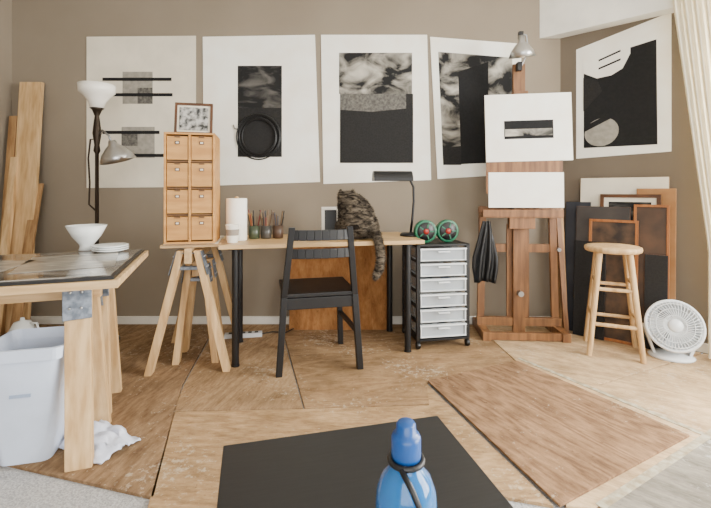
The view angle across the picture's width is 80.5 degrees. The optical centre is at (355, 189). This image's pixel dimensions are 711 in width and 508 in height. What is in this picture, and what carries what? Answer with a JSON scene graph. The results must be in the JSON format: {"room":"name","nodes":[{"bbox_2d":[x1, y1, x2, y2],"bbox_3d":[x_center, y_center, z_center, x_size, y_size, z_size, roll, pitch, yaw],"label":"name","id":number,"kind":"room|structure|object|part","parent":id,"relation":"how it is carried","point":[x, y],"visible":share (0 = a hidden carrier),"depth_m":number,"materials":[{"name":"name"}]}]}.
{"room":"art studio","nodes":[
{"label":"art studio","id":0,"kind":"room"},
{"bbox_2d":[0,0,11,227],"bbox_3d":[-2.750,-0.319,0.650,0.100,2.762,5.300,0,0,0],"label":"wall","id":1,"kind":"structure","parent":0,"point":[5,5],"depth_m":3.23,"materials":[{"name":"beige paint"}]},
{"bbox_2d":[12,0,559,324],"bbox_3d":[-0.545,-0.319,3.350,4.510,2.762,0.100,0,0,0],"label":"wall","id":2,"kind":"structure","parent":0,"point":[49,37],"depth_m":3.30,"materials":[{"name":"beige paint"}]},
{"bbox_2d":[87,36,195,187],"bbox_3d":[-1.681,-0.613,3.295,0.856,1.194,0.007,0,0,0],"label":"art print","id":3,"kind":"object","parent":2,"relation":"attached to","point":[149,74],"visible":0.81,"depth_m":3.29,"materials":[{"name":"paper"}]},
{"bbox_2d":[203,35,319,184],"bbox_3d":[-0.738,-0.625,3.284,0.919,1.186,0.028,0,0,0],"label":"art print","id":4,"kind":"object","parent":2,"relation":"attached to","point":[261,90],"visible":1,"depth_m":3.29,"materials":[{"name":"white paper"}]},
{"bbox_2d":[30,316,550,323],"bbox_3d":[-0.545,1.020,3.292,4.270,0.060,0.014,0,0,0],"label":"baseboard","id":5,"kind":"structure","parent":2,"relation":"attached to","point":[40,319],"depth_m":3.29,"materials":[{"name":"white paint"}]},
{"bbox_2d":[321,35,430,183],"bbox_3d":[0.161,-0.632,3.295,0.864,1.170,0.007,0,0,0],"label":"art print","id":6,"kind":"object","parent":2,"relation":"attached to","point":[375,88],"visible":1,"depth_m":3.29,"materials":[{"name":"white paper"}]},
{"bbox_2d":[430,37,520,178],"bbox_3d":[0.943,-0.644,3.295,0.715,1.116,0.006,0,0,0],"label":"art print","id":7,"kind":"object","parent":2,"relation":"attached to","point":[464,71],"visible":0.66,"depth_m":3.29,"materials":[{"name":"white paper"}]},
{"bbox_2d":[0,339,600,507],"bbox_3d":[0.347,1.086,0.650,6.094,0.048,5.300,0,0,0],"label":"floor","id":8,"kind":"structure","parent":0,"point":[18,488],"depth_m":1.47,"materials":[{"name":"grey carpet"}]},
{"bbox_2d":[0,325,208,498],"bbox_3d":[-1.685,1.056,2.358,1.990,0.012,1.844,0,0,0],"label":"plywood sheet","id":9,"kind":"object","parent":8,"relation":"on","point":[145,406],"visible":0.42,"depth_m":1.99,"materials":[{"name":"brown wood"}]},
{"bbox_2d":[0,82,43,334],"bbox_3d":[-2.530,0.107,3.119,0.270,1.885,0.312,0,0,0],"label":"planks","id":10,"kind":"object","parent":9,"relation":"on","point":[22,191],"visible":0.73,"depth_m":3.17,"materials":[{"name":"brown wood"}]},
{"bbox_2d":[8,317,39,331],"bbox_3d":[-2.293,0.964,2.895,0.177,0.172,0.160,0,0,39],"label":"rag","id":11,"kind":"object","parent":9,"relation":"on","point":[22,324],"visible":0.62,"depth_m":2.87,"materials":[{"name":"white fabric"}]},
{"bbox_2d":[0,326,63,466],"bbox_3d":[-1.295,0.823,1.700,0.294,0.452,0.284,0,0,-14],"label":"waste bin","id":12,"kind":"object","parent":9,"relation":"on","point":[31,359],"visible":0.77,"depth_m":1.60,"materials":[{"name":"white plastic"}]},
{"bbox_2d":[0,289,111,471],"bbox_3d":[-1.491,0.701,1.597,0.929,0.698,0.338,0,0,-19],"label":"sawhorse","id":13,"kind":"object","parent":9,"relation":"on","point":[86,389],"visible":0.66,"depth_m":1.63,"materials":[{"name":"brown wood"}]},
{"bbox_2d":[0,249,147,295],"bbox_3d":[-1.505,0.328,1.687,1.117,0.044,0.780,0,0,-19],"label":"work table","id":14,"kind":"object","parent":13,"relation":"on","point":[34,273],"visible":1,"depth_m":1.61,"materials":[{"name":"brown wood"}]},
{"bbox_2d":[65,224,106,250],"bbox_3d":[-1.370,0.242,2.140,0.184,0.125,0.184,0,0,0],"label":"bowl","id":15,"kind":"object","parent":14,"relation":"on","point":[85,235],"visible":0.94,"depth_m":2.10,"materials":[{"name":"white ceramic"}]},
{"bbox_2d":[91,243,128,252],"bbox_3d":[-1.220,0.288,2.090,0.164,0.033,0.164,0,0,0],"label":"plate stack","id":16,"kind":"object","parent":14,"relation":"on","point":[104,247],"visible":1,"depth_m":2.07,"materials":[{"name":"white ceramic"}]},
{"bbox_2d":[58,419,140,464],"bbox_3d":[-1.065,1.003,1.738,0.299,0.086,0.199,0,0,24],"label":"rag","id":17,"kind":"object","parent":9,"relation":"on","point":[108,438],"visible":0.72,"depth_m":1.70,"materials":[{"name":"white fabric"}]},
{"bbox_2d":[77,81,135,339],"bbox_3d":[-1.725,0.163,2.900,0.401,1.775,0.280,0,0,0],"label":"floor lamp","id":18,"kind":"object","parent":9,"relation":"on","point":[97,93],"visible":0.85,"depth_m":2.87,"materials":[{"name":"brown metal"}]},
{"bbox_2d":[101,288,121,412],"bbox_3d":[-1.613,0.701,1.935,0.909,0.698,0.278,0,0,-19],"label":"sawhorse","id":19,"kind":"object","parent":9,"relation":"on","point":[109,313],"visible":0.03,"depth_m":2.12,"materials":[{"name":"brown wood"}]},
{"bbox_2d":[144,247,231,376],"bbox_3d":[-1.000,0.693,2.680,0.468,0.715,0.580,0,0,-8],"label":"sawhorse","id":20,"kind":"object","parent":9,"relation":"on","point":[189,255],"visible":0.7,"depth_m":2.43,"materials":[{"name":"brown wood"}]},
{"bbox_2d":[160,236,225,247],"bbox_3d":[-1.005,0.323,2.660,0.330,0.024,0.460,0,0,-12],"label":"shelf board","id":21,"kind":"object","parent":20,"relation":"on","point":[219,241],"visible":0.47,"depth_m":2.44,"materials":[{"name":"brown wood"}]},
{"bbox_2d":[164,132,219,244],"bbox_3d":[-0.975,-0.010,2.530,0.275,0.635,0.281,0,0,-12],"label":"drawer cabinet","id":22,"kind":"object","parent":21,"relation":"on","point":[191,160],"visible":1,"depth_m":2.40,"materials":[{"name":"brown wood"}]},
{"bbox_2d":[174,102,212,132],"bbox_3d":[-0.969,-0.425,2.517,0.215,0.195,0.053,0,0,-12],"label":"picture frame","id":23,"kind":"object","parent":22,"relation":"on","point":[188,117],"visible":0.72,"depth_m":2.51,"materials":[{"name":"paper"}]},
{"bbox_2d":[175,325,302,411],"bbox_3d":[-0.674,1.039,2.651,0.663,0.046,1.407,0,0,-13],"label":"plywood sheet","id":24,"kind":"object","parent":8,"relation":"on","point":[252,385],"depth_m":2.31,"materials":[{"name":"brown wood"}]},
{"bbox_2d":[172,255,223,364],"bbox_3d":[-0.985,0.740,2.660,0.268,0.620,0.260,0,0,-8],"label":"sawhorse","id":25,"kind":"object","parent":24,"relation":"on","point":[189,279],"visible":0.74,"depth_m":2.56,"materials":[{"name":"brown wood"}]},
{"bbox_3d":[-0.686,1.033,3.039,0.505,0.032,0.090,0,0,-19],"label":"power strip","id":26,"kind":"part","parent":24,"relation":"part of","materials":[{"name":"white plastic"}]},
{"bbox_2d":[289,245,386,329],"bbox_3d":[-0.120,0.700,3.211,0.760,0.700,0.114,0,0,0],"label":"plywood","id":27,"kind":"object","parent":8,"relation":"on","point":[372,295],"visible":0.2,"depth_m":3.19,"materials":[{"name":"brown wood"}]},
{"bbox_3d":[-0.120,0.700,3.211,0.760,0.700,0.114,0,0,0],"label":"panel","id":28,"kind":"part","parent":27,"relation":"part of","materials":[{"name":"brown wood"}]},
{"bbox_2d":[148,384,552,507],"bbox_3d":[-0.100,1.056,1.695,1.343,0.012,0.923,0,0,-13],"label":"plywood sheet","id":29,"kind":"object","parent":8,"relation":"on","point":[189,474],"visible":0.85,"depth_m":1.77,"materials":[{"name":"beige wood"}]},
{"bbox_2d":[217,416,512,507],"bbox_3d":[0.018,0.805,0.723,0.500,0.510,0.500,0,0,-14],"label":"side table","id":30,"kind":"object","parent":8,"relation":"on","point":[340,468],"visible":0.93,"depth_m":0.82,"materials":[{"name":"black laminate"}]},
{"bbox_2d":[375,417,436,507],"bbox_3d":[0.062,0.416,0.515,0.075,0.265,0.075,0,0,22],"label":"water bottle","id":31,"kind":"object","parent":30,"relation":"on","point":[405,482],"visible":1,"depth_m":0.50,"materials":[{"name":"blue plastic"}]},
{"bbox_2d":[285,325,513,408],"bbox_3d":[0.200,1.056,2.653,1.560,0.012,1.255,0,0,0],"label":"plywood sheet","id":32,"kind":"object","parent":8,"relation":"on","point":[327,375],"depth_m":2.53,"materials":[{"name":"brown wood"}]},
{"bbox_2d":[276,226,363,377],"bbox_3d":[-0.244,0.630,2.600,0.506,0.840,0.505,0,0,-13],"label":"chair","id":33,"kind":"object","parent":32,"relation":"on","point":[323,292],"visible":1,"depth_m":2.42,"materials":[{"name":"black paint"}]},
{"bbox_2d":[218,232,424,367],"bbox_3d":[-0.231,0.685,2.820,1.260,0.730,0.550,0,0,-12],"label":"desk","id":34,"kind":"object","parent":32,"relation":"on","point":[389,238],"visible":0.88,"depth_m":2.66,"materials":[{"name":"brown wood"}]},
{"bbox_2d":[225,224,239,242],"bbox_3d":[-0.745,0.264,2.545,0.086,0.110,0.086,0,0,0],"label":"paper cup","id":35,"kind":"object","parent":34,"relation":"on","point":[232,230],"visible":1,"depth_m":2.52,"materials":[{"name":"white paper"}]},
{"bbox_2d":[226,196,246,240],"bbox_3d":[-0.755,0.179,2.670,0.128,0.280,0.128,0,0,0],"label":"paper towel roll","id":36,"kind":"object","parent":34,"relation":"on","point":[236,208],"visible":0.7,"depth_m":2.62,"materials":[{"name":"white paper"}]},
{"bbox_2d":[248,209,260,238],"bbox_3d":[-0.665,0.224,2.762,0.087,0.191,0.084,0,0,0],"label":"pencil cup","id":37,"kind":"object","parent":34,"relation":"on","point":[254,230],"visible":0.99,"depth_m":2.74,"materials":[{"name":"green ceramic"}]},
{"bbox_2d":[259,209,271,238],"bbox_3d":[-0.593,0.223,2.768,0.084,0.192,0.083,0,0,13],"label":"pencil cup","id":38,"kind":"object","parent":34,"relation":"on","point":[266,230],"visible":1,"depth_m":2.74,"materials":[{"name":"silver metal"}]},
{"bbox_2d":[271,210,284,238],"bbox_3d":[-0.516,0.225,2.790,0.088,0.188,0.088,0,0,0],"label":"pencil cup","id":39,"kind":"object","parent":34,"relation":"on","point":[277,229],"visible":1,"depth_m":2.76,"materials":[{"name":"brown ceramic"}]},
{"bbox_2d":[321,207,338,229],"bbox_3d":[-0.177,0.220,3.001,0.130,0.199,0.061,0,0,-6],"label":"picture frame","id":40,"kind":"object","parent":34,"relation":"on","point":[329,214],"visible":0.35,"depth_m":3.00,"materials":[{"name":"white paint"}]},
{"bbox_2d":[335,189,386,280],"bbox_3d":[0.022,0.276,2.760,0.325,0.586,0.433,0,0,-4],"label":"cat","id":41,"kind":"object","parent":34,"relation":"on","point":[354,210],"visible":0.85,"depth_m":2.68},
{"bbox_2d":[372,171,414,236],"bbox_3d":[0.290,0.094,2.920,0.340,0.451,0.150,0,0,-6],"label":"desk lamp","id":42,"kind":"object","parent":34,"relation":"on","point":[376,175],"depth_m":2.87,"materials":[{"name":"black metal"}]},
{"bbox_2d":[402,238,469,348],"bbox_3d":[0.555,0.705,2.952,0.370,0.690,0.372,0,0,-10],"label":"cart","id":43,"kind":"object","parent":32,"relation":"on","point":[434,284],"visible":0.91,"depth_m":2.82,"materials":[{"name":"black paint"}]},
{"bbox_2d":[414,219,458,242],"bbox_3d":[0.554,0.281,2.886,0.316,0.154,0.066,0,0,-11],"label":"tape roll","id":44,"kind":"object","parent":43,"relation":"on","point":[446,230],"visible":0.99,"depth_m":2.87,"materials":[{"name":"green plastic"}]},
{"bbox_2d":[486,325,700,384],"bbox_3d":[1.585,1.056,2.775,1.289,0.012,1.010,0,0,0],"label":"plywood sheet","id":45,"kind":"object","parent":8,"relation":"on","point":[610,361],"visible":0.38,"depth_m":2.63,"materials":[{"name":"beige wood"}]},
{"bbox_2d":[472,64,570,342],"bbox_3d":[1.164,0.065,3.082,0.666,1.970,0.360,0,0,4],"label":"easel","id":46,"kind":"object","parent":45,"relation":"on","point":[517,247],"depth_m":3.06,"materials":[{"name":"brown wood"}]},
{"bbox_3d":[0.913,0.437,2.956,0.180,0.439,0.048,0,0,0],"label":"apron","id":47,"kind":"part","parent":46,"relation":"part of","materials":[{"name":"black fabric"}]},
{"bbox_2d":[509,31,535,71],"bbox_3d":[1.188,-0.994,2.996,0.183,0.272,0.180,0,0,0],"label":"lamp","id":48,"kind":"object","parent":46,"relation":"attached to","point":[522,49],"visible":1,"depth_m":2.95,"materials":[{"name":"metal"}]},
{"bbox_2d":[486,160,563,207],"bbox_3d":[1.203,-0.105,2.987,0.535,0.460,0.016,0,-1,4],"label":"board","id":49,"kind":"object","parent":46,"relation":"on","point":[517,184],"depth_m":2.98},
{"bbox_2d":[484,92,572,161],"bbox_3d":[1.230,-0.445,2.989,0.610,0.493,0.022,0,0,4],"label":"art print","id":50,"kind":"object","parent":46,"relation":"attached to","point":[536,126],"visible":1,"depth_m":2.98},
{"bbox_2d":[556,208,568,331],"bbox_3d":[1.544,0.430,3.157,0.060,1.240,0.224,0,0,8],"label":"planks","id":51,"kind":"object","parent":45,"relation":"on","point":[562,290],"visible":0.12,"depth_m":3.13,"materials":[{"name":"brown wood"}]},
{"bbox_2d":[565,202,590,330],"bbox_3d":[1.657,0.569,3.142,0.170,0.958,0.096,0,0,42],"label":"panel","id":52,"kind":"object","parent":45,"relation":"on","point":[571,207],"visible":0.45,"depth_m":3.17,"materials":[{"name":"black paint"}]},
{"bbox_2d":[572,240,605,339],"bbox_3d":[1.680,0.709,3.019,0.200,0.678,0.087,0,0,42],"label":"panel","id":53,"kind":"object","parent":45,"relation":"on","point":[582,265],"visible":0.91,"depth_m":3.03,"materials":[{"name":"black paint"}]},
{"bbox_2d":[576,206,630,240],"bbox_3d":[1.757,0.583,3.000,0.340,0.928,0.089,0,0,42],"label":"panel","id":54,"kind":"object","parent":45,"relation":"on","point":[584,213],"visible":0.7,"depth_m":3.06,"materials":[{"name":"black wood"}]},
{"bbox_2d":[589,219,638,344],"bbox_3d":[1.796,0.628,2.938,0.300,0.838,0.085,0,0,42],"label":"picture frame","id":55,"kind":"object","parent":45,"relation":"on","point":[600,230],"visible":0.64,"depth_m":2.92,"materials":[{"name":"orange wood"}]},
{"bbox_2d":[583,243,646,363],"bbox_3d":[1.675,0.707,2.735,0.329,0.690,0.329,0,0,25],"label":"stool","id":56,"kind":"object","parent":45,"relation":"on","point":[628,251],"visible":1,"depth_m":2.66,"materials":[{"name":"brown wood"}]},
{"bbox_2d":[580,177,668,206],"bbox_3d":[1.881,0.479,2.973,0.540,1.137,0.106,0,0,42],"label":"canvas","id":57,"kind":"object","parent":45,"relation":"on","point":[591,189],"visible":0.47,"depth_m":3.03,"materials":[{"name":"white fabric"}]},
{"bbox_2d":[600,194,660,220],"bbox_3d":[1.892,0.539,2.910,0.360,1.018,0.096,0,0,42],"label":"picture frame","id":58,"kind":"object","parent":45,"relation":"on","point":[606,200],"visible":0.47,"depth_m":2.93,"materials":[{"name":"wood"}]},
{"bbox_2d":[634,204,669,341],"bbox_3d":[1.974,0.574,2.807,0.200,0.948,0.090,0,0,42],"label":"picture frame","id":59,"kind":"object","parent":45,"relation":"on","point":[654,220],"visible":0.52,"depth_m":2.82,"materials":[{"name":"orange wood"}]},
{"bbox_2d":[643,254,667,348],"bbox_3d":[1.977,0.739,2.767,0.130,0.618,0.081,0,0,42],"label":"panel","id":60,"kind":"object","parent":45,"relation":"on","point":[655,266],"visible":0.45,"depth_m":2.77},
{"bbox_2d":[637,188,676,299],"bbox_3d":[2.016,0.519,2.825,0.220,1.058,0.099,0,0,42],"label":"cardboard sheet","id":61,"kind":"object","parent":45,"relation":"on","point":[668,195],"visible":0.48,"depth_m":2.77,"materials":[{"name":"brown cardboard"}]},
{"bbox_2d":[642,299,705,363],"bbox_3d":[1.981,0.867,2.630,0.316,0.365,0.223,0,0,22],"label":"fan","id":62,"kind":"object","parent":45,"relation":"on","point":[675,326],"visible":1,"depth_m":2.59,"materials":[{"name":"white plastic"}]},
{"bbox_2d":[517,354,710,507],"bbox_3d":[1.400,1.055,2.278,2.095,0.014,0.973,0,0,-30],"label":"plywood sheet","id":63,"kind":"object","parent":8,"relation":"on","point":[679,392],"depth_m":2.06,"materials":[{"name":"beige wood"}]},
{"bbox_2d":[428,361,688,506],"bbox_3d":[0.828,1.045,1.998,0.844,0.010,0.934,0,0,-28],"label":"plywood sheet","id":64,"kind":"object","parent":63,"relation":"on","point":[569,440],"visible":1,"depth_m":1.84,"materials":[{"name":"brown wood"}]},
{"bbox_3d":[0.949,1.049,2.017,0.866,0.002,0.973,0,0,-30],"label":"seam tape strip","id":65,"kind":"part","parent":63,"relation":"part of","materials":[{"name":"brown wood"}]},
{"bbox_2d":[608,439,710,507],"bbox_3d":[2.050,1.056,1.642,2.500,0.012,1.484,0,0,0],"label":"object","id":66,"kind":"structure","parent":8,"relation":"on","point":[686,483],"depth_m":1.48,"materials":[{"name":"beige wood"}]},
{"bbox_2d":[540,0,673,37],"bbox_3d":[2.420,-1.444,2.497,2.521,0.508,0.110,0,0,42],"label":"soffit","id":67,"kind":"structure","parent":0,"point":[558,18],"depth_m":3.06,"materials":[{"name":"white paint"}]},
{"bbox_2d":[673,0,710,358],"bbox_3d":[2.259,-0.310,2.514,0.585,2.680,0.064,0,0,42],"label":"curtain","id":68,"kind":"object","parent":67,"relation":"hanging from","point":[692,17],"visible":1,"depth_m":2.62,"materials":[{"name":"white fabric"}]},
{"bbox_2d":[560,13,707,353],"bbox_3d":[2.535,-0.325,2.534,2.400,2.770,0.100,0,0,42],"label":"wall","id":69,"kind":"structure","parent":0,"point":[679,164],"depth_m":2.81,"materials":[{"name":"beige paint"}]},
{"bbox_2d":[576,13,670,158],"bbox_3d":[1.909,-0.720,3.023,0.585,0.960,0.009,0,0,42],"label":"art print","id":70,"kind":"object","parent":69,"relation":"attached to","point":[623,79],"visible":1,"depth_m":3.00,"materials":[{"name":"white paper"}]},
{"bbox_2d":[695,343,707,353],"bbox_3d":[2.497,1.020,2.491,2.360,0.060,0.016,0,0,42],"label":"baseboard","id":71,"kind":"structure","parent":69,"relation":"attached to","point":[703,348],"depth_m":2.71,"materials":[{"name":"white paint"}]}
]}

